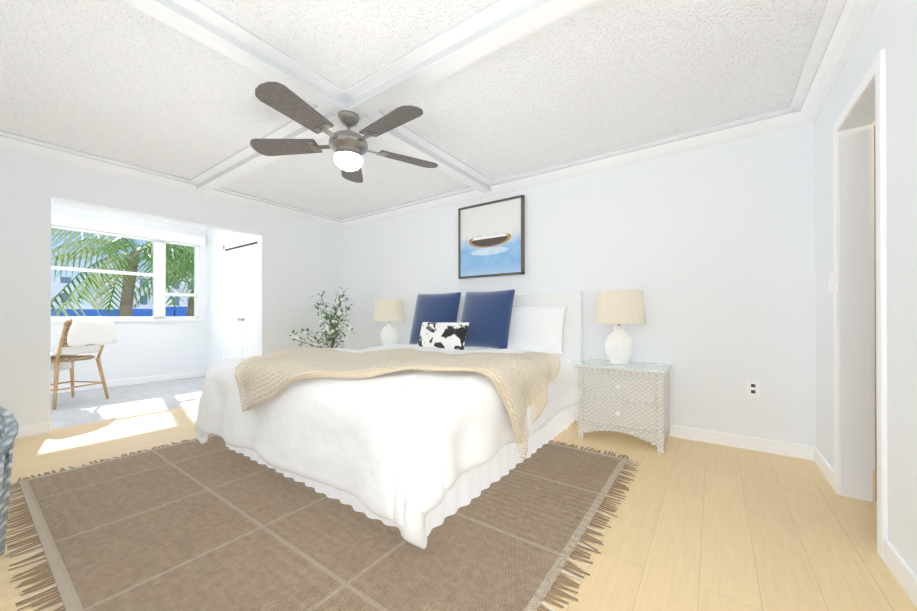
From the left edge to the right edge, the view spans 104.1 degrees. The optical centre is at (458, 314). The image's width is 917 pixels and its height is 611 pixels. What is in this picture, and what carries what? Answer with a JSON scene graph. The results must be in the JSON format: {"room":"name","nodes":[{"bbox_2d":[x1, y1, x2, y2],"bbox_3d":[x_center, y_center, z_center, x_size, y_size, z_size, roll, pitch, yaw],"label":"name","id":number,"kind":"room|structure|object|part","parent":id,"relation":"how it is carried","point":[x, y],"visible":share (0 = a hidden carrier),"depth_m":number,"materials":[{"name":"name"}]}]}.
{"room":"bedroom","nodes":[
{"label":"bedroom","id":0,"kind":"room"},
{"bbox_2d":[51,203,206,386],"bbox_3d":[-4.759,-0.204,5.306,0.120,2.440,3.780,0,0,36],"label":"wall","id":1,"kind":"structure","parent":0,"point":[145,348],"depth_m":5.34,"materials":[{"name":"white paint"}]},
{"bbox_2d":[51,225,198,319],"bbox_3d":[-5.029,-0.551,4.928,0.060,1.230,2.450,0,0,36],"label":"window","id":2,"kind":"structure","parent":1,"relation":"in","point":[158,275],"depth_m":5.47,"materials":[{"name":"white wood"}]},
{"bbox_2d":[51,319,202,321],"bbox_3d":[-4.972,0.079,4.886,0.080,0.030,2.510,0,0,36],"label":"window sill","id":3,"kind":"structure","parent":1,"relation":"attached to","point":[121,320],"depth_m":5.30,"materials":[{"name":"white wood"}]},
{"bbox_2d":[51,371,202,393],"bbox_3d":[-5.004,0.967,4.843,0.014,0.095,2.750,0,0,36],"label":"baseboard","id":4,"kind":"structure","parent":1,"relation":"attached to","point":[130,381],"depth_m":5.21,"materials":[{"name":"white wood"}]},
{"bbox_2d":[51,213,205,245],"bbox_3d":[-4.942,-1.216,4.875,0.083,0.140,2.560,0,0,36],"label":"window valance","id":5,"kind":"object","parent":1,"relation":"attached to","point":[91,224],"visible":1,"depth_m":5.07,"materials":[{"name":"white"}]},
{"bbox_2d":[0,149,343,425],"bbox_3d":[-2.946,-0.209,3.938,0.120,2.440,3.900,0,0,36],"label":"wall","id":6,"kind":"structure","parent":0,"point":[300,263],"depth_m":3.31,"materials":[{"name":"white paint"}]},
{"bbox_2d":[15,422,50,438],"bbox_3d":[-3.713,0.959,2.744,0.014,0.095,0.770,0,0,36],"label":"baseboard","id":7,"kind":"structure","parent":6,"relation":"attached to","point":[40,428],"depth_m":2.98,"materials":[{"name":"white"}]},
{"bbox_2d":[0,135,343,227],"bbox_3d":[-2.828,-1.365,3.932,0.085,0.085,3.600,0,0,36],"label":"crown molding","id":8,"kind":"structure","parent":6,"relation":"attached to","point":[6,143],"depth_m":3.51,"materials":[{"name":"white wood"}]},
{"bbox_2d":[206,228,255,370],"bbox_3d":[-3.301,-0.204,5.396,2.150,2.440,0.120,0,0,36],"label":"wall","id":9,"kind":"structure","parent":0,"point":[217,239],"depth_m":5.76,"materials":[{"name":"white paint"}]},
{"bbox_2d":[223,236,256,360],"bbox_3d":[-3.143,-0.035,5.169,1.310,2.100,0.064,0,0,36],"label":"door","id":10,"kind":"structure","parent":9,"relation":"attached to","point":[239,299],"depth_m":5.23,"materials":[{"name":"white wood"}]},
{"bbox_2d":[0,0,826,229],"bbox_3d":[-1.100,-1.493,2.700,9.110,0.120,4.020,0,0,36],"label":"ceiling","id":11,"kind":"structure","parent":0,"point":[119,80],"depth_m":2.21,"materials":[{"name":"white paint"}]},
{"bbox_2d":[0,0,845,221],"bbox_3d":[-0.746,-1.398,2.447,5.200,0.072,3.780,0,0,36],"label":"ceiling beams","id":12,"kind":"structure","parent":11,"relation":"attached to","point":[491,29],"depth_m":2.06,"materials":[{"name":"white wood"}]},
{"bbox_2d":[250,82,437,182],"bbox_3d":[-0.728,-1.177,2.417,1.282,0.370,1.309,0,0,36],"label":"fan","id":13,"kind":"object","parent":12,"relation":"hanging from","point":[348,147],"visible":1,"depth_m":2.35,"materials":[{"name":"brown wood"}]},
{"bbox_2d":[0,376,916,610],"bbox_3d":[-1.100,1.067,2.691,9.110,0.120,4.020,0,0,36],"label":"floor","id":14,"kind":"structure","parent":0,"point":[698,526],"depth_m":1.73,"materials":[{"name":"brown wood"}]},
{"bbox_2d":[0,406,18,555],"bbox_3d":[-1.994,0.659,1.310,0.478,0.663,0.481,0,0,36],"label":"armchair","id":15,"kind":"object","parent":14,"relation":"on","point":[9,426],"visible":1,"depth_m":1.45,"materials":[{"name":"grey fabric"}]},
{"bbox_2d":[51,316,116,409],"bbox_3d":[-4.437,0.514,4.091,0.692,1.000,0.541,0,0,7],"label":"chair","id":16,"kind":"object","parent":14,"relation":"on","point":[81,334],"visible":0.96,"depth_m":4.01,"materials":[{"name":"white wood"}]},
{"bbox_2d":[51,316,116,370],"bbox_3d":[-4.419,0.334,4.097,0.764,0.654,0.711,0,0,36],"label":"throw","id":17,"kind":"object","parent":16,"relation":"on","point":[80,334],"depth_m":4.00,"materials":[{"name":"white fabric"}]},
{"bbox_2d":[289,287,354,347],"bbox_3d":[-1.719,0.318,4.613,0.816,1.391,0.840,0,0,36],"label":"plant","id":18,"kind":"object","parent":14,"relation":"on","point":[338,321],"visible":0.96,"depth_m":4.65,"materials":[{"name":"green plant"}]},
{"bbox_2d":[5,434,642,610],"bbox_3d":[-0.731,1.000,2.305,3.099,0.008,2.680,0,0,36],"label":"rug","id":19,"kind":"object","parent":14,"relation":"on","point":[213,523],"visible":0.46,"depth_m":1.58,"materials":[{"name":"fabric"}]},
{"bbox_2d":[195,289,582,548],"bbox_3d":[-0.355,0.369,2.957,2.380,1.246,2.455,0,0,36],"label":"bed","id":20,"kind":"object","parent":19,"relation":"on","point":[462,401],"visible":1,"depth_m":1.92,"materials":[{"name":"white fabric"}]},
{"bbox_2d":[415,308,472,347],"bbox_3d":[-0.154,0.139,4.132,0.920,0.485,0.228,0,0,36],"label":"pillow","id":21,"kind":"object","parent":20,"relation":"on","point":[459,310],"depth_m":3.95,"materials":[{"name":"white fabric"}]},
{"bbox_3d":[0.309,0.388,3.936,2.080,1.214,0.090,0,0,36],"label":"headboard","id":22,"kind":"part","parent":20,"relation":"part of","materials":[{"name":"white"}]},
{"bbox_2d":[484,306,566,353],"bbox_3d":[0.644,0.137,3.563,0.920,0.485,0.228,0,0,36],"label":"pillow","id":23,"kind":"object","parent":20,"relation":"on","point":[543,329],"depth_m":3.39,"materials":[{"name":"white fabric"}]},
{"bbox_2d":[353,345,380,349],"bbox_3d":[-0.968,0.713,4.608,0.652,0.600,0.483,0,0,36],"label":"nightstand","id":24,"kind":"object","parent":14,"relation":"on","point":[360,348],"visible":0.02,"depth_m":4.62,"materials":[{"name":"white wicker"}]},
{"bbox_2d":[373,299,404,344],"bbox_3d":[-0.894,0.105,4.611,0.400,0.615,0.400,0,0,36],"label":"lamp","id":25,"kind":"object","parent":24,"relation":"on","point":[388,310],"visible":0.92,"depth_m":4.48,"materials":[{"name":"beige fabric"}]},
{"bbox_2d":[576,359,671,452],"bbox_3d":[1.360,0.707,2.947,0.652,0.600,0.483,0,0,36],"label":"nightstand","id":26,"kind":"object","parent":14,"relation":"on","point":[631,398],"visible":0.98,"depth_m":2.77,"materials":[{"name":"white wicker"}]},
{"bbox_2d":[594,290,645,363],"bbox_3d":[1.353,0.099,3.008,0.400,0.615,0.400,0,0,36],"label":"lamp","id":27,"kind":"object","parent":26,"relation":"on","point":[619,307],"visible":1,"depth_m":2.89,"materials":[{"name":"beige fabric"}]},
{"bbox_2d":[344,121,874,469],"bbox_3d":[0.053,-0.208,4.268,9.160,2.440,0.120,0,0,36],"label":"wall","id":28,"kind":"structure","parent":0,"point":[709,252],"depth_m":2.90,"materials":[{"name":"white paint"}]},
{"bbox_2d":[458,195,524,278],"bbox_3d":[0.345,-0.834,3.957,0.820,0.820,0.045,0,0,36],"label":"picture frame","id":29,"kind":"object","parent":28,"relation":"attached to","point":[491,238],"visible":1,"depth_m":3.92,"materials":[{"name":"blue paper"}]},
{"bbox_2d":[340,111,808,228],"bbox_3d":[0.327,-1.365,3.950,5.200,0.085,0.085,0,0,36],"label":"crown molding","id":30,"kind":"structure","parent":28,"relation":"attached to","point":[785,121],"depth_m":3.19,"materials":[{"name":"white wood"}]},
{"bbox_2d":[670,425,810,459],"bbox_3d":[0.348,0.964,3.971,5.200,0.095,0.014,0,0,36],"label":"baseboard","id":31,"kind":"structure","parent":28,"relation":"attached to","point":[738,441],"depth_m":2.68,"materials":[{"name":"white wood"}]},
{"bbox_2d":[747,380,758,396],"bbox_3d":[2.193,0.549,2.660,0.070,0.115,0.007,0,0,36],"label":"electrical outlet plate","id":32,"kind":"object","parent":28,"relation":"attached to","point":[752,388],"visible":1,"depth_m":2.66,"materials":[{"name":"white plastic"}]},
{"bbox_2d":[815,0,916,575],"bbox_3d":[1.385,-0.220,0.849,0.120,2.440,3.900,0,0,36],"label":"wall","id":33,"kind":"structure","parent":0,"point":[891,28],"depth_m":1.85,"materials":[{"name":"white paint"}]},
{"bbox_2d":[811,446,833,488],"bbox_3d":[2.300,0.958,2.243,0.014,0.095,0.500,0,0,36],"label":"baseboard","id":34,"kind":"structure","parent":33,"relation":"attached to","point":[816,456],"depth_m":2.25,"materials":[{"name":"white wood"}]},
{"bbox_2d":[829,272,832,292],"bbox_3d":[2.219,-0.193,2.133,0.012,0.115,0.070,0,0,36],"label":"switch plate","id":35,"kind":"object","parent":33,"relation":"attached to","point":[830,282],"visible":0.93,"depth_m":2.12,"materials":[{"name":"white plastic"}]},
{"bbox_2d":[796,0,878,126],"bbox_3d":[1.336,-1.375,0.961,0.085,0.085,3.600,0,0,36],"label":"crown molding","id":36,"kind":"structure","parent":33,"relation":"attached to","point":[853,19],"depth_m":1.88,"materials":[{"name":"white wood"}]},
{"bbox_2d":[833,49,887,559],"bbox_3d":[1.945,-0.042,1.751,0.016,2.090,0.720,0,0,36],"label":"door frame","id":37,"kind":"structure","parent":33,"relation":"attached to","point":[876,71],"depth_m":1.49,"materials":[{"name":"white wood"}]},
{"bbox_2d":[874,125,876,500],"bbox_3d":[2.170,-0.012,1.619,0.252,2.000,0.556,0,0,36],"label":"door","id":38,"kind":"structure","parent":33,"relation":"attached to","point":[875,316],"depth_m":1.90,"materials":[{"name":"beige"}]},
{"bbox_2d":[883,538,916,607],"bbox_3d":[1.011,0.951,0.436,0.014,0.095,2.500,0,0,36],"label":"baseboard","id":39,"kind":"structure","parent":33,"relation":"attached to","point":[904,574],"depth_m":1.32,"materials":[{"name":"white wood"}]},
{"label":"outside","id":40,"kind":"structure","parent":0,"visible":0},
{"bbox_2d":[51,276,74,308],"bbox_3d":[-65.966,-2.106,53.979,14.000,6.980,9.241,0,0,36],"label":"building","id":41,"kind":"structure","parent":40,"point":[57,285],"depth_m":52.48,"materials":[{"name":"white paint"}]},
{"bbox_2d":[92,274,193,309],"bbox_3d":[-55.743,-2.661,68.310,14.000,8.188,17.937,0,0,36],"label":"building","id":42,"kind":"structure","parent":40,"point":[146,305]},
{"bbox_3d":[-48.302,1.611,58.916,133.010,0.180,200.000,0,0,36],"label":"ground","id":43,"kind":"structure","parent":40,"visible":0},
{"bbox_2d":[51,229,193,315],"bbox_3d":[-10.006,-0.628,11.006,5.353,3.975,5.116,0,0,36],"label":"palm tree","id":44,"kind":"object","parent":43,"relation":"on","point":[133,258],"visible":0.54,"depth_m":10.43,"materials":[{"name":"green plant"}]},
{"bbox_2d":[134,241,193,315],"bbox_3d":[-9.485,-0.658,13.496,5.070,4.055,4.346,0,0,36],"label":"palm tree","id":45,"kind":"object","parent":43,"relation":"on","point":[190,309],"visible":0.08,"depth_m":12.67,"materials":[{"name":"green plant"}]},
{"bbox_2d":[142,250,193,296],"bbox_3d":[-15.877,-1.481,22.548,5.494,5.758,5.737,0,0,36],"label":"palm tree","id":46,"kind":"object","parent":43,"relation":"on","point":[172,275],"visible":0.12,"depth_m":21.37,"materials":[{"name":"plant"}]},
{"bbox_3d":[-28.714,1.464,51.084,46.000,0.040,170.000,0,0,36],"label":"water","id":47,"kind":"object","parent":43,"relation":"on","visible":0},
{"bbox_2d":[51,307,186,315],"bbox_3d":[-20.154,0.293,44.146,4.400,2.214,72.840,0,0,36],"label":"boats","id":48,"kind":"object","parent":47,"relation":"on","point":[175,311],"visible":0.02,"depth_m":30.16,"materials":[{"name":"blue"}]}
]}

